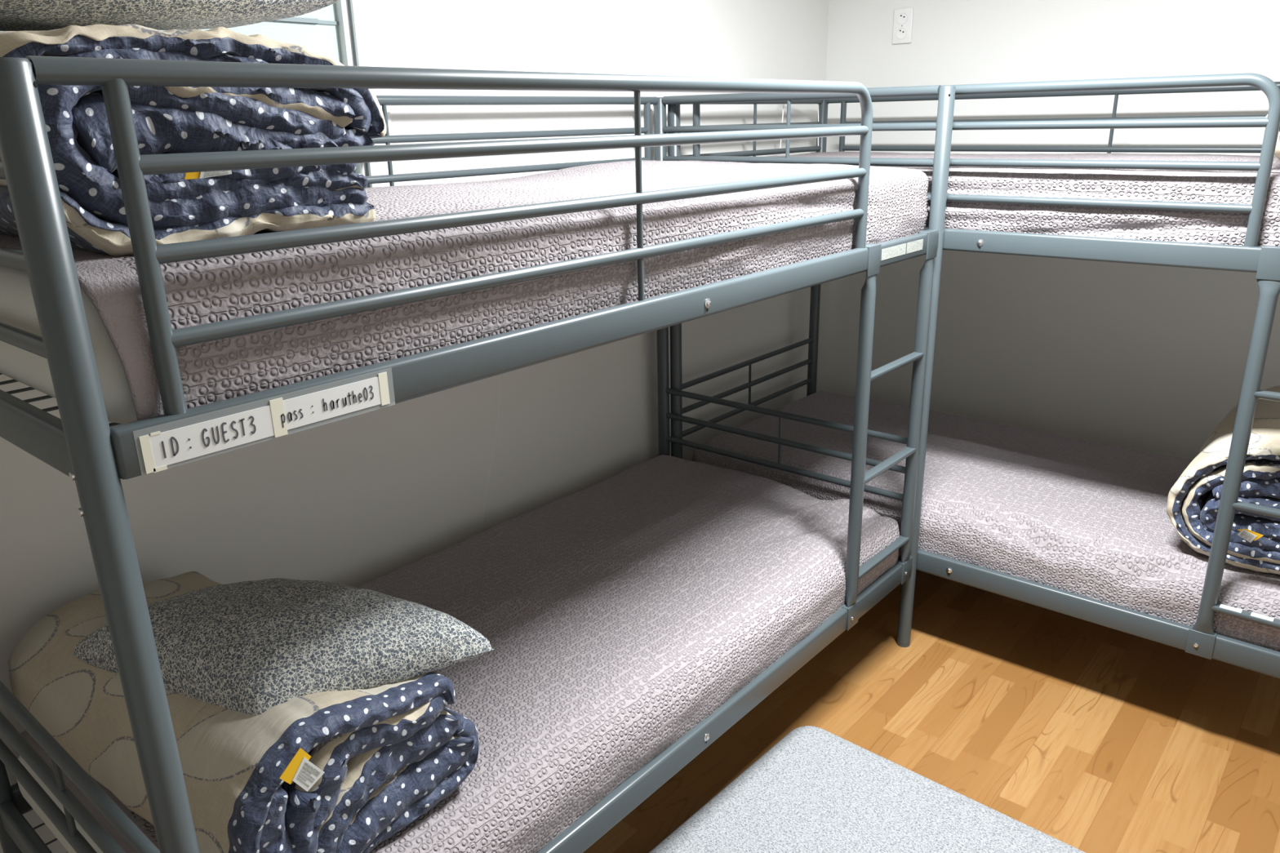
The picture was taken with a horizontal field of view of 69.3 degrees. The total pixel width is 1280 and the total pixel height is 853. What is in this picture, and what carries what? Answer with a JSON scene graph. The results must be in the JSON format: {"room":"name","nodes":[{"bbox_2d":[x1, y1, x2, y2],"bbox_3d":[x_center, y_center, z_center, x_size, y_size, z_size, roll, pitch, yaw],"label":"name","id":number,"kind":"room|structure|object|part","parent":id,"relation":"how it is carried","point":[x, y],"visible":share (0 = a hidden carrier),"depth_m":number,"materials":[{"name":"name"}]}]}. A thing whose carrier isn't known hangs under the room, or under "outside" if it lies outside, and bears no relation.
{"room":"dormitory","nodes":[
{"label":"dormitory","id":0,"kind":"room"},
{"bbox_2d":[0,0,829,852],"bbox_3d":[-0.818,-0.327,2.218,0.100,2.330,4.780,14,24,38],"label":"wall","id":1,"kind":"structure","parent":0,"point":[356,500],"depth_m":2.57,"materials":[{"name":"paint"}]},
{"bbox_2d":[0,0,397,187],"bbox_3d":[-0.984,-0.770,1.831,0.056,0.944,1.095,14,24,38],"label":"window","id":2,"kind":"structure","parent":1,"relation":"in","point":[349,32],"depth_m":2.15,"materials":[{"name":"white"}]},
{"bbox_3d":[-0.985,-0.770,1.831,0.056,0.944,1.094,14,24,38],"label":"frame","id":3,"kind":"part","parent":2,"relation":"part of","materials":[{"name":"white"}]},
{"bbox_2d":[582,569,1279,852],"bbox_3d":[0.531,1.144,1.526,3.570,0.080,4.980,14,24,38],"label":"floor","id":4,"kind":"structure","parent":0,"point":[1091,737],"depth_m":2.44,"materials":[{"name":"laminate"}]},
{"bbox_2d":[0,55,955,852],"bbox_3d":[-0.235,0.079,2.110,0.976,1.603,2.115,14,24,38],"label":"bunk bed","id":5,"kind":"object","parent":4,"relation":"on","point":[82,445],"visible":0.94,"depth_m":1.24,"materials":[{"name":"grey paint"}]},
{"bbox_3d":[-0.920,-0.325,1.145,0.896,0.020,0.020,14,24,38],"label":"rail","id":6,"kind":"part","parent":5,"relation":"part of","materials":[{"name":"grey metal"}]},
{"bbox_3d":[-1.261,0.254,1.654,0.040,1.600,0.040,14,24,38],"label":"post","id":7,"kind":"part","parent":5,"relation":"part of","materials":[{"name":"grey metal"}]},
{"bbox_3d":[-0.918,-0.240,1.173,0.896,0.020,0.020,14,24,38],"label":"rail","id":8,"kind":"part","parent":5,"relation":"part of","materials":[{"name":"grey metal"}]},
{"bbox_3d":[-0.917,-0.156,1.201,0.896,0.020,0.020,14,24,38],"label":"rail","id":9,"kind":"part","parent":5,"relation":"part of","materials":[{"name":"grey metal"}]},
{"bbox_3d":[-0.899,0.651,1.470,0.896,0.020,0.020,14,24,38],"label":"rail","id":10,"kind":"part","parent":5,"relation":"part of","materials":[{"name":"grey metal"}]},
{"bbox_2d":[17,755,102,852],"bbox_3d":[-0.236,0.506,2.257,0.891,0.130,2.021,14,24,38],"label":"mattress","id":11,"kind":"object","parent":5,"relation":"on","point":[47,822],"visible":0.05,"depth_m":1.68,"materials":[{"name":"white fabric"}]},
{"bbox_2d":[18,454,899,852],"bbox_3d":[-0.223,0.487,2.247,0.930,0.212,2.018,14,24,38],"label":"bedspread","id":12,"kind":"object","parent":11,"relation":"on","point":[618,614],"visible":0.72,"depth_m":2.14,"materials":[{"name":"grey fabric"}]},
{"bbox_2d":[8,571,479,852],"bbox_3d":[-0.722,0.465,1.639,0.860,0.283,0.457,14,24,38],"label":"comforter","id":13,"kind":"object","parent":12,"relation":"on","point":[340,771],"visible":0.69,"depth_m":1.42,"materials":[{"name":"blue fabric"}]},
{"bbox_2d":[72,577,494,715],"bbox_3d":[-0.624,0.356,1.584,0.678,0.165,0.349,10,21,30],"label":"pillow","id":14,"kind":"object","parent":13,"relation":"on","point":[254,647],"visible":0.89,"depth_m":1.48,"materials":[{"name":"fabric"}]},
{"bbox_3d":[-0.901,0.570,1.442,0.896,0.020,0.020,14,24,38],"label":"rail","id":15,"kind":"part","parent":5,"relation":"part of","materials":[{"name":"grey metal"}]},
{"bbox_2d":[0,265,137,423],"bbox_3d":[-0.253,-0.401,1.958,0.891,0.162,2.027,14,24,38],"label":"mattress","id":16,"kind":"object","parent":5,"relation":"on","point":[17,306],"visible":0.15,"depth_m":1.04,"materials":[{"name":"white fabric"}]},
{"bbox_2d":[0,160,928,420],"bbox_3d":[-0.242,-0.421,1.953,0.921,0.197,2.029,14,24,38],"label":"bedspread","id":17,"kind":"object","parent":16,"relation":"on","point":[200,291],"visible":0.54,"depth_m":1.33,"materials":[{"name":"grey fabric"}]},
{"bbox_2d":[0,23,386,256],"bbox_3d":[-0.770,-0.404,1.314,0.822,0.252,0.453,14,24,38],"label":"comforter","id":18,"kind":"object","parent":17,"relation":"on","point":[187,206],"visible":0.6,"depth_m":1.05,"materials":[{"name":"blue fabric"}]},
{"bbox_2d":[0,0,339,31],"bbox_3d":[-0.760,-0.629,1.290,0.407,0.153,0.598,11,22,32],"label":"pillow","id":19,"kind":"object","parent":18,"relation":"on","point":[15,15],"visible":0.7,"depth_m":1.22,"materials":[{"name":"fabric"}]},
{"bbox_3d":[-0.903,0.485,1.414,0.896,0.020,0.020,14,24,38],"label":"rail","id":20,"kind":"part","parent":5,"relation":"part of","materials":[{"name":"grey metal"}]},
{"bbox_3d":[-0.551,0.430,1.079,0.040,1.600,0.040,14,24,38],"label":"post","id":21,"kind":"part","parent":5,"relation":"part of","materials":[{"name":"grey metal"}]},
{"bbox_3d":[-0.021,-0.374,1.489,0.025,0.361,1.645,14,24,38],"label":"guard rail","id":22,"kind":"part","parent":5,"relation":"part of","materials":[{"name":"grey metal"}]},
{"bbox_3d":[-0.608,-0.758,2.151,0.023,0.023,2.037,14,24,38],"label":"guard rail","id":23,"kind":"part","parent":5,"relation":"part of","materials":[{"name":"grey metal"}]},
{"bbox_3d":[0.077,-0.271,3.147,0.040,1.600,0.040,14,24,38],"label":"post","id":24,"kind":"part","parent":5,"relation":"part of","materials":[{"name":"grey metal"}]},
{"bbox_3d":[0.439,0.127,2.963,0.896,0.020,0.020,14,24,38],"label":"rail","id":25,"kind":"part","parent":5,"relation":"part of","materials":[{"name":"grey metal"}]},
{"bbox_3d":[0.437,0.045,2.936,0.896,0.020,0.020,14,24,38],"label":"rail","id":26,"kind":"part","parent":5,"relation":"part of","materials":[{"name":"grey metal"}]},
{"bbox_3d":[0.435,-0.040,2.908,0.896,0.020,0.020,14,24,38],"label":"rail","id":27,"kind":"part","parent":5,"relation":"part of","materials":[{"name":"grey metal"}]},
{"bbox_3d":[0.420,-0.765,2.666,0.896,0.020,0.020,14,24,38],"label":"rail","id":28,"kind":"part","parent":5,"relation":"part of","materials":[{"name":"grey metal"}]},
{"bbox_3d":[0.418,-0.850,2.638,0.896,0.020,0.020,14,24,38],"label":"rail","id":29,"kind":"part","parent":5,"relation":"part of","materials":[{"name":"grey metal"}]},
{"bbox_3d":[0.416,-0.933,2.611,0.890,0.025,0.025,14,24,38],"label":"rail","id":30,"kind":"part","parent":5,"relation":"part of","materials":[{"name":"grey metal"}]},
{"bbox_3d":[0.553,0.497,2.457,0.030,0.065,0.058,14,24,38],"label":"hook plate","id":31,"kind":"part","parent":5,"relation":"part of","materials":[{"name":"grey paint"}]},
{"bbox_3d":[0.550,0.053,2.303,0.041,0.903,0.041,-2,18,-4],"label":"ladder leg","id":32,"kind":"part","parent":5,"relation":"part of","materials":[{"name":"grey paint"}]},
{"bbox_3d":[0.534,-0.389,2.162,0.030,0.070,0.058,14,24,38],"label":"hook plate","id":33,"kind":"part","parent":5,"relation":"part of","materials":[{"name":"grey paint"}]},
{"bbox_3d":[0.762,0.415,2.690,0.030,0.065,0.058,14,24,38],"label":"hook plate","id":34,"kind":"part","parent":5,"relation":"part of","materials":[{"name":"grey paint"}]},
{"bbox_3d":[0.760,-0.029,2.536,0.041,0.903,0.041,-3,18,-5],"label":"ladder leg","id":35,"kind":"part","parent":5,"relation":"part of","materials":[{"name":"grey paint"}]},
{"bbox_3d":[0.787,-0.095,2.573,0.040,1.600,0.040,14,24,38],"label":"post","id":36,"kind":"part","parent":5,"relation":"part of","materials":[{"name":"grey metal"}]},
{"bbox_3d":[0.744,-0.471,2.395,0.030,0.070,0.058,14,24,38],"label":"hook plate","id":37,"kind":"part","parent":5,"relation":"part of","materials":[{"name":"grey paint"}]},
{"bbox_3d":[0.422,-0.681,2.694,0.896,0.020,0.020,14,24,38],"label":"rail","id":38,"kind":"part","parent":5,"relation":"part of","materials":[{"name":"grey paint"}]},
{"bbox_2d":[648,725,1085,852],"bbox_3d":[0.144,1.106,1.470,0.950,0.042,1.900,15,24,40],"label":"floor mat","id":39,"kind":"object","parent":4,"relation":"on","point":[815,790],"visible":1,"depth_m":2.09,"materials":[{"name":"grey fabric"}]},
{"bbox_2d":[667,72,1279,679],"bbox_3d":[1.211,-0.196,2.846,2.115,1.603,0.976,14,24,38],"label":"bunk bed","id":40,"kind":"object","parent":4,"relation":"on","point":[1199,639],"visible":0.49,"depth_m":2.26,"materials":[{"name":"grey paint"}]},
{"bbox_3d":[0.122,-0.274,3.153,0.040,1.600,0.040,14,24,38],"label":"post","id":41,"kind":"part","parent":40,"relation":"part of","materials":[{"name":"grey metal"}]},
{"bbox_3d":[0.429,-0.082,3.591,0.020,0.020,0.896,14,24,38],"label":"rail","id":42,"kind":"part","parent":40,"relation":"part of","materials":[{"name":"grey metal"}]},
{"bbox_3d":[0.427,-0.164,3.564,0.020,0.020,0.896,14,24,38],"label":"rail","id":43,"kind":"part","parent":40,"relation":"part of","materials":[{"name":"grey metal"}]},
{"bbox_3d":[0.426,-0.248,3.536,0.020,0.020,0.896,14,24,38],"label":"rail","id":44,"kind":"part","parent":40,"relation":"part of","materials":[{"name":"grey metal"}]},
{"bbox_3d":[0.410,-0.974,3.294,0.020,0.020,0.896,14,24,38],"label":"rail","id":45,"kind":"part","parent":40,"relation":"part of","materials":[{"name":"grey metal"}]},
{"bbox_3d":[0.408,-1.059,3.266,0.020,0.020,0.896,14,24,38],"label":"rail","id":46,"kind":"part","parent":40,"relation":"part of","materials":[{"name":"grey metal"}]},
{"bbox_3d":[0.407,-1.141,3.239,0.025,0.025,0.890,14,24,38],"label":"rail","id":47,"kind":"part","parent":40,"relation":"part of","materials":[{"name":"grey metal"}]},
{"bbox_2d":[779,103,818,148],"bbox_3d":[0.616,-1.148,3.510,0.220,0.204,0.030,-15,23,-36],"label":"cord","id":48,"kind":"object","parent":40,"relation":"hanging from","point":[783,104],"visible":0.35,"depth_m":3.48,"materials":[{"name":"white plastic"}]},
{"bbox_3d":[0.723,-0.509,3.823,0.040,1.600,0.040,14,24,38],"label":"post","id":49,"kind":"part","parent":40,"relation":"part of","materials":[{"name":"grey metal"}]},
{"bbox_3d":[0.732,-0.710,2.453,1.594,0.361,0.025,14,24,38],"label":"guard rail","id":50,"kind":"part","parent":40,"relation":"part of","materials":[{"name":"grey metal"}]},
{"bbox_3d":[1.498,-1.063,2.933,2.037,0.023,0.023,14,24,38],"label":"guard rail","id":51,"kind":"part","parent":40,"relation":"part of","materials":[{"name":"grey metal"}]},
{"bbox_3d":[1.391,0.534,2.293,0.058,0.065,0.030,14,24,38],"label":"hook plate","id":52,"kind":"part","parent":40,"relation":"part of","materials":[{"name":"grey paint"}]},
{"bbox_3d":[1.375,0.090,2.139,0.041,0.903,0.041,-2,18,-4],"label":"ladder leg","id":53,"kind":"part","parent":40,"relation":"part of","materials":[{"name":"grey paint"}]},
{"bbox_3d":[1.372,-0.353,1.998,0.058,0.070,0.030,14,24,38],"label":"hook plate","id":54,"kind":"part","parent":40,"relation":"part of","materials":[{"name":"grey paint"}]},
{"bbox_3d":[1.208,-0.674,2.696,2.027,0.156,0.891,14,24,38],"label":"mattress","id":55,"kind":"object","parent":40,"relation":"on","visible":0},
{"bbox_2d":[765,151,1279,246],"bbox_3d":[1.203,-0.688,2.679,2.029,0.188,0.927,14,24,38],"label":"bedspread","id":56,"kind":"object","parent":55,"relation":"on","point":[1233,187],"visible":0.49,"depth_m":2.22,"materials":[{"name":"grey fabric"}]},
{"bbox_2d":[1261,114,1279,159],"bbox_3d":[1.701,-0.718,2.197,0.315,0.186,0.600,14,24,38],"label":"comforter","id":57,"kind":"object","parent":56,"relation":"on","point":[1277,153],"visible":0.18,"depth_m":2.08,"materials":[{"name":"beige fabric"}]},
{"bbox_2d":[816,0,1279,460],"bbox_3d":[2.082,-0.618,2.904,3.370,2.330,0.100,14,24,38],"label":"wall","id":58,"kind":"structure","parent":0,"point":[1140,357],"depth_m":3.32,"materials":[{"name":"paint"}]},
{"bbox_2d":[892,7,913,44],"bbox_3d":[0.990,-1.511,3.491,0.076,0.124,0.012,14,24,38],"label":"wall socket","id":59,"kind":"object","parent":58,"relation":"attached to","point":[903,17],"visible":1,"depth_m":3.49,"materials":[{"name":"white plastic"}]},
{"bbox_2d":[896,26,906,39],"bbox_3d":[0.988,-1.485,3.495,0.042,0.042,0.002,14,24,38],"label":"outlet","id":60,"kind":"object","parent":59,"relation":"attached to","point":[901,32],"depth_m":3.50,"materials":[{"name":"white plastic"}]},
{"bbox_2d":[897,12,907,24],"bbox_3d":[0.986,-1.534,3.479,0.042,0.042,0.002,14,24,38],"label":"outlet","id":61,"kind":"object","parent":59,"relation":"attached to","point":[902,17],"depth_m":3.48,"materials":[{"name":"white plastic"}]},
{"bbox_3d":[1.227,0.232,2.997,2.027,0.125,0.891,14,24,38],"label":"mattress","id":62,"kind":"object","parent":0,"visible":0},
{"bbox_2d":[692,391,1279,651],"bbox_3d":[1.222,0.226,2.984,2.027,0.230,0.927,14,24,38],"label":"bedspread","id":63,"kind":"object","parent":62,"relation":"on","point":[1090,519],"visible":0.72,"depth_m":2.73,"materials":[{"name":"grey fabric"}]},
{"bbox_2d":[1166,385,1279,574],"bbox_3d":[1.706,0.117,2.383,0.498,0.363,0.648,14,24,38],"label":"comforter","id":64,"kind":"object","parent":63,"relation":"on","point":[1193,500],"visible":0.77,"depth_m":2.26,"materials":[{"name":"blue fabric"}]}
]}

